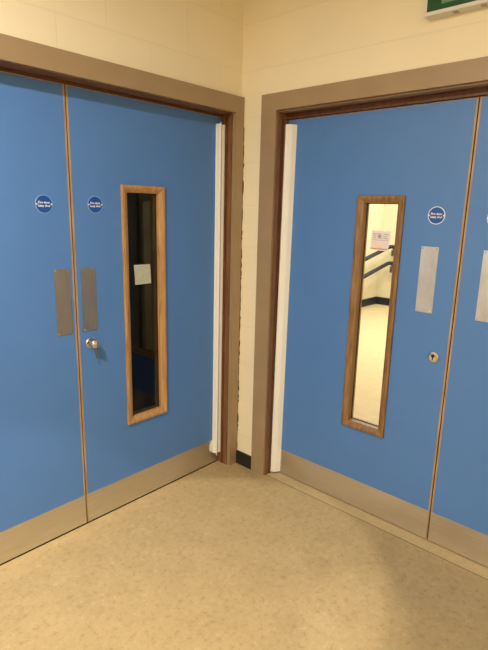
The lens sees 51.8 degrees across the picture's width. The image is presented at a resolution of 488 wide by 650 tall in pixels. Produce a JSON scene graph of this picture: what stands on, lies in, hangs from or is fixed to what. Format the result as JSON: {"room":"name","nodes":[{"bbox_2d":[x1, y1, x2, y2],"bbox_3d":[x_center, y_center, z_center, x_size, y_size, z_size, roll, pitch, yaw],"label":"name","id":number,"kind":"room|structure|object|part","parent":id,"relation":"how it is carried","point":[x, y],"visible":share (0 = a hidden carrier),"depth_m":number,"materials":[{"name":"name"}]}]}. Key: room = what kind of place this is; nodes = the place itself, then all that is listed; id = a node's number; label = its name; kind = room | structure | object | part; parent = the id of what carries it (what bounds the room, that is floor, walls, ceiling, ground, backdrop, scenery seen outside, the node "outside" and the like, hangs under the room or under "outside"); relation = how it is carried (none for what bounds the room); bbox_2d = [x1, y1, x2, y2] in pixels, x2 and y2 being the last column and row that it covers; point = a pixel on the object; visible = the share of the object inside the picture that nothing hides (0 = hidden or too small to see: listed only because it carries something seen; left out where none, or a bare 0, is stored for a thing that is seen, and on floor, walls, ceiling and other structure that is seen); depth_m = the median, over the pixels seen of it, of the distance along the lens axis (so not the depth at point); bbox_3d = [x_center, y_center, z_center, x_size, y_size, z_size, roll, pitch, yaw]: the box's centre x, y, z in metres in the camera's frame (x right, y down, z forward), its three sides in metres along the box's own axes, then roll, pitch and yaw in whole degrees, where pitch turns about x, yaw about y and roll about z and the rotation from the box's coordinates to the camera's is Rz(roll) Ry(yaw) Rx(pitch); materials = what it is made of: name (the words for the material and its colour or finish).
{"room":"school corridor","nodes":[
{"label":"school corridor","id":0,"kind":"room"},
{"bbox_2d":[0,0,243,113],"bbox_3d":[-1.501,-0.178,1.356,0.150,2.720,4.200,13,17,41],"label":"wall","id":1,"kind":"structure","parent":0,"point":[197,42],"depth_m":2.19,"materials":[{"name":"paint"}]},
{"bbox_2d":[0,71,86,563],"bbox_3d":[-1.065,0.063,1.945,0.048,1.997,0.898,13,17,41],"label":"door","id":2,"kind":"structure","parent":1,"relation":"in","point":[43,486],"depth_m":2.12,"materials":[{"name":"blue laminate"}]},
{"bbox_3d":[-1.071,0.966,2.136,0.002,0.149,0.884,13,17,41],"label":"kick plate","id":3,"kind":"part","parent":2,"relation":"part of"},
{"bbox_2d":[35,195,52,212],"bbox_3d":[-0.816,-0.493,2.050,0.002,0.075,0.075,13,17,41],"label":"door sign","id":4,"kind":"object","parent":2,"relation":"attached to","point":[43,203],"visible":1,"depth_m":2.05,"materials":[{"name":"blue plastic"}]},
{"bbox_3d":[-0.784,-0.097,2.187,0.002,0.290,0.074,13,17,41],"label":"push plate","id":5,"kind":"part","parent":2,"relation":"part of","materials":[{"name":"silver metal"}]},
{"bbox_2d":[0,33,244,465],"bbox_3d":[-0.735,-0.043,2.234,0.179,2.100,1.936,13,17,41],"label":"door frame","id":6,"kind":"structure","parent":1,"relation":"attached to","point":[19,56],"depth_m":2.54,"materials":[{"name":"beige paint"}]},
{"bbox_3d":[-0.051,-0.171,2.863,0.023,2.100,0.062,13,17,41],"label":"architrave leg","id":7,"kind":"part","parent":6,"relation":"part of","materials":[{"name":"beige paint"}]},
{"bbox_2d":[64,84,220,521],"bbox_3d":[-0.444,-0.068,2.578,0.109,1.997,0.894,13,17,41],"label":"door","id":8,"kind":"structure","parent":1,"relation":"in","point":[118,146],"depth_m":2.50,"materials":[{"name":"blue laminate"}]},
{"bbox_3d":[-0.700,-0.115,2.277,0.002,0.288,0.073,13,17,41],"label":"push plate","id":9,"kind":"part","parent":8,"relation":"part of","materials":[{"name":"silver metal"}]},
{"bbox_2d":[87,196,102,212],"bbox_3d":[-0.657,-0.531,2.219,0.002,0.075,0.075,13,17,41],"label":"door sign","id":10,"kind":"object","parent":8,"relation":"attached to","point":[95,205],"visible":1,"depth_m":2.22,"materials":[{"name":"blue plastic"}]},
{"bbox_3d":[-0.686,0.086,2.304,0.042,0.044,0.044,13,17,41],"label":"turn knob","id":11,"kind":"part","parent":8,"relation":"part of","materials":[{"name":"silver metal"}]},
{"bbox_2d":[134,264,150,284],"bbox_3d":[-0.503,-0.252,2.494,0.002,0.099,0.101,13,17,41],"label":"paper notice","id":12,"kind":"object","parent":8,"relation":"attached to","point":[142,272],"visible":1,"depth_m":2.49,"materials":[{"name":"white paper"}]},
{"bbox_3d":[-0.496,-0.086,2.520,0.030,1.180,0.250,13,17,41],"label":"vision panel frame","id":13,"kind":"part","parent":8,"relation":"part of","materials":[{"name":"brown wood"}]},
{"bbox_3d":[-0.467,0.831,2.784,0.002,0.149,0.884,13,17,41],"label":"kick plate","id":14,"kind":"part","parent":8,"relation":"part of","materials":[{"name":"metal"}]},
{"bbox_2d":[210,123,224,455],"bbox_3d":[-0.155,-0.138,2.863,0.074,1.914,0.024,-3,14,-17],"label":"guard","id":15,"kind":"object","parent":8,"relation":"attached to","point":[215,445],"visible":1,"depth_m":2.85,"materials":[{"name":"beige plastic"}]},
{"bbox_2d":[0,461,487,649],"bbox_3d":[0.046,1.554,0.277,4.274,0.100,4.208,13,17,41],"label":"floor","id":16,"kind":"structure","parent":0,"point":[220,556],"depth_m":2.11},
{"bbox_2d":[0,460,216,565],"bbox_3d":[-0.798,0.982,2.504,0.076,0.020,1.798,13,17,41],"label":"threshold","id":17,"kind":"object","parent":16,"relation":"on","point":[216,460],"visible":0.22,"depth_m":2.53,"materials":[{"name":"black metal"}]},
{"bbox_2d":[266,472,487,579],"bbox_3d":[0.872,1.043,2.409,1.885,0.021,0.143,13,17,41],"label":"threshold","id":18,"kind":"object","parent":16,"relation":"on","point":[446,554],"visible":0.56,"depth_m":2.50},
{"bbox_2d":[131,0,487,455],"bbox_3d":[0.685,-0.340,2.291,6.600,2.720,0.150,13,17,41],"label":"wall","id":19,"kind":"structure","parent":0,"point":[288,45],"depth_m":2.40,"materials":[{"name":"paint"}]},
{"bbox_2d":[127,193,141,347],"bbox_3d":[-1.185,-0.753,3.871,1.235,1.670,0.026,13,17,41],"label":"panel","id":20,"kind":"object","parent":19,"relation":"attached to","point":[132,199],"visible":0.21,"depth_m":3.55,"materials":[{"name":"glass"}]},
{"bbox_2d":[131,345,153,359],"bbox_3d":[-0.981,0.139,3.861,2.230,0.045,0.032,13,17,41],"label":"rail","id":21,"kind":"object","parent":19,"relation":"attached to","point":[140,351],"depth_m":3.62,"materials":[{"name":"brown wood"}]},
{"bbox_2d":[236,450,250,469],"bbox_3d":[0.000,0.820,3.060,0.125,0.083,0.010,13,17,41],"label":"baseboard","id":22,"kind":"structure","parent":19,"relation":"attached to","point":[243,459],"depth_m":3.06,"materials":[{"name":"black plastic"}]},
{"bbox_2d":[270,124,296,471],"bbox_3d":[0.213,-0.074,2.771,0.069,1.940,0.026,4,13,11],"label":"guard","id":23,"kind":"object","parent":19,"relation":"attached to","point":[290,130],"visible":1,"depth_m":2.73,"materials":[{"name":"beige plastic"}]},
{"bbox_3d":[0.188,-0.077,2.783,0.008,1.936,0.009,13,17,41],"label":"fixing rail","id":24,"kind":"part","parent":23,"relation":"part of","materials":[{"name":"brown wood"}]},
{"bbox_2d":[251,56,487,475],"bbox_3d":[0.891,0.015,2.165,2.088,2.094,0.162,13,17,41],"label":"door frame","id":25,"kind":"structure","parent":19,"relation":"attached to","point":[463,79],"depth_m":2.55,"materials":[{"name":"beige paint"}]},
{"bbox_3d":[0.105,-0.141,2.762,0.097,2.094,0.012,13,17,41],"label":"architrave leg","id":26,"kind":"part","parent":25,"relation":"part of","materials":[{"name":"beige paint"}]},
{"bbox_2d":[278,97,478,538],"bbox_3d":[0.566,-0.015,2.511,0.937,1.973,0.066,13,17,41],"label":"door","id":27,"kind":"structure","parent":19,"relation":"in","point":[417,158],"depth_m":2.42,"materials":[{"name":"blue laminate"}]},
{"bbox_3d":[0.531,0.875,2.699,0.928,0.150,0.002,13,17,41],"label":"kick plate","id":28,"kind":"part","parent":27,"relation":"part of","materials":[{"name":"metal"}]},
{"bbox_3d":[0.622,-0.029,2.440,0.239,1.161,0.042,13,17,41],"label":"vision panel frame","id":29,"kind":"part","parent":27,"relation":"part of","materials":[{"name":"brown wood"}]},
{"bbox_2d":[370,230,390,251],"bbox_3d":[0.645,-0.397,2.374,0.101,0.094,0.001,13,17,41],"label":"paper notice","id":30,"kind":"object","parent":27,"relation":"attached to","point":[380,240],"visible":1,"depth_m":2.37,"materials":[{"name":"white paper"}]},
{"bbox_3d":[0.807,-0.199,2.219,0.077,0.291,0.002,13,17,41],"label":"push plate","id":31,"kind":"part","parent":27,"relation":"part of","materials":[{"name":"silver metal"}]},
{"bbox_2d":[428,206,444,223],"bbox_3d":[0.823,-0.468,2.149,0.075,0.075,0.002,13,17,41],"label":"door sign","id":32,"kind":"object","parent":27,"relation":"attached to","point":[436,215],"visible":1,"depth_m":2.15,"materials":[{"name":"blue plastic"}]},
{"bbox_2d":[424,0,487,20],"bbox_3d":[0.860,-1.252,1.799,0.400,0.201,0.052,13,17,41],"label":"exit sign","id":33,"kind":"object","parent":19,"relation":"attached to","point":[434,9],"visible":1,"depth_m":1.88,"materials":[{"name":"plastic"}]},
{"bbox_2d":[427,96,487,566],"bbox_3d":[1.260,0.143,1.898,0.942,1.973,0.048,13,17,41],"label":"door","id":34,"kind":"structure","parent":19,"relation":"in","point":[458,517],"depth_m":2.18,"materials":[{"name":"blue laminate"}]},
{"bbox_3d":[1.224,1.033,2.085,0.928,0.150,0.002,13,17,41],"label":"kick plate","id":35,"kind":"part","parent":34,"relation":"part of","materials":[{"name":"metal"}]},
{"bbox_3d":[1.000,-0.155,2.049,0.077,0.291,0.002,13,17,41],"label":"push plate","id":36,"kind":"part","parent":34,"relation":"part of","materials":[{"name":"silver metal"}]},
{"bbox_2d":[353,304,388,423],"bbox_3d":[2.260,0.528,4.979,5.100,0.100,5.600,13,17,41],"label":"floor","id":37,"kind":"structure","parent":0,"point":[374,318],"depth_m":5.26,"materials":[{"name":"beige"}]},
{"bbox_2d":[362,204,383,299],"bbox_3d":[0.374,-1.283,6.363,0.100,2.720,5.600,13,17,41],"label":"wall","id":38,"kind":"structure","parent":0,"point":[375,219],"depth_m":8.27,"materials":[{"name":"paint"}]},
{"bbox_2d":[362,297,376,306],"bbox_3d":[0.381,-0.008,6.611,0.014,0.125,5.586,13,17,41],"label":"baseboard","id":39,"kind":"structure","parent":38,"relation":"attached to","point":[369,301],"depth_m":8.44,"materials":[{"name":"black plastic"}]},
{"bbox_2d":[364,261,392,278],"bbox_3d":[1.661,-0.607,7.446,2.540,0.543,0.699,-7,15,-31],"label":"handrail","id":40,"kind":"object","parent":38,"relation":"attached to","point":[382,266],"visible":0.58,"depth_m":7.95,"materials":[{"name":"metal"}]},
{"bbox_2d":[365,245,393,260],"bbox_3d":[1.667,-0.865,7.387,2.540,0.543,0.699,-7,15,-31],"label":"handrail","id":41,"kind":"object","parent":38,"relation":"attached to","point":[378,252],"visible":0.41,"depth_m":7.81,"materials":[{"name":"metal"}]},
{"bbox_2d":[376,204,397,297],"bbox_3d":[4.178,-1.282,6.756,5.200,2.720,0.100,13,17,41],"label":"wall","id":42,"kind":"structure","parent":0,"point":[390,211],"depth_m":8.38,"materials":[{"name":"paint"}]},
{"bbox_2d":[376,297,389,305],"bbox_3d":[4.152,0.001,6.968,5.086,0.125,0.013,13,17,41],"label":"baseboard","id":43,"kind":"structure","parent":42,"relation":"attached to","point":[379,300],"depth_m":8.54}
]}

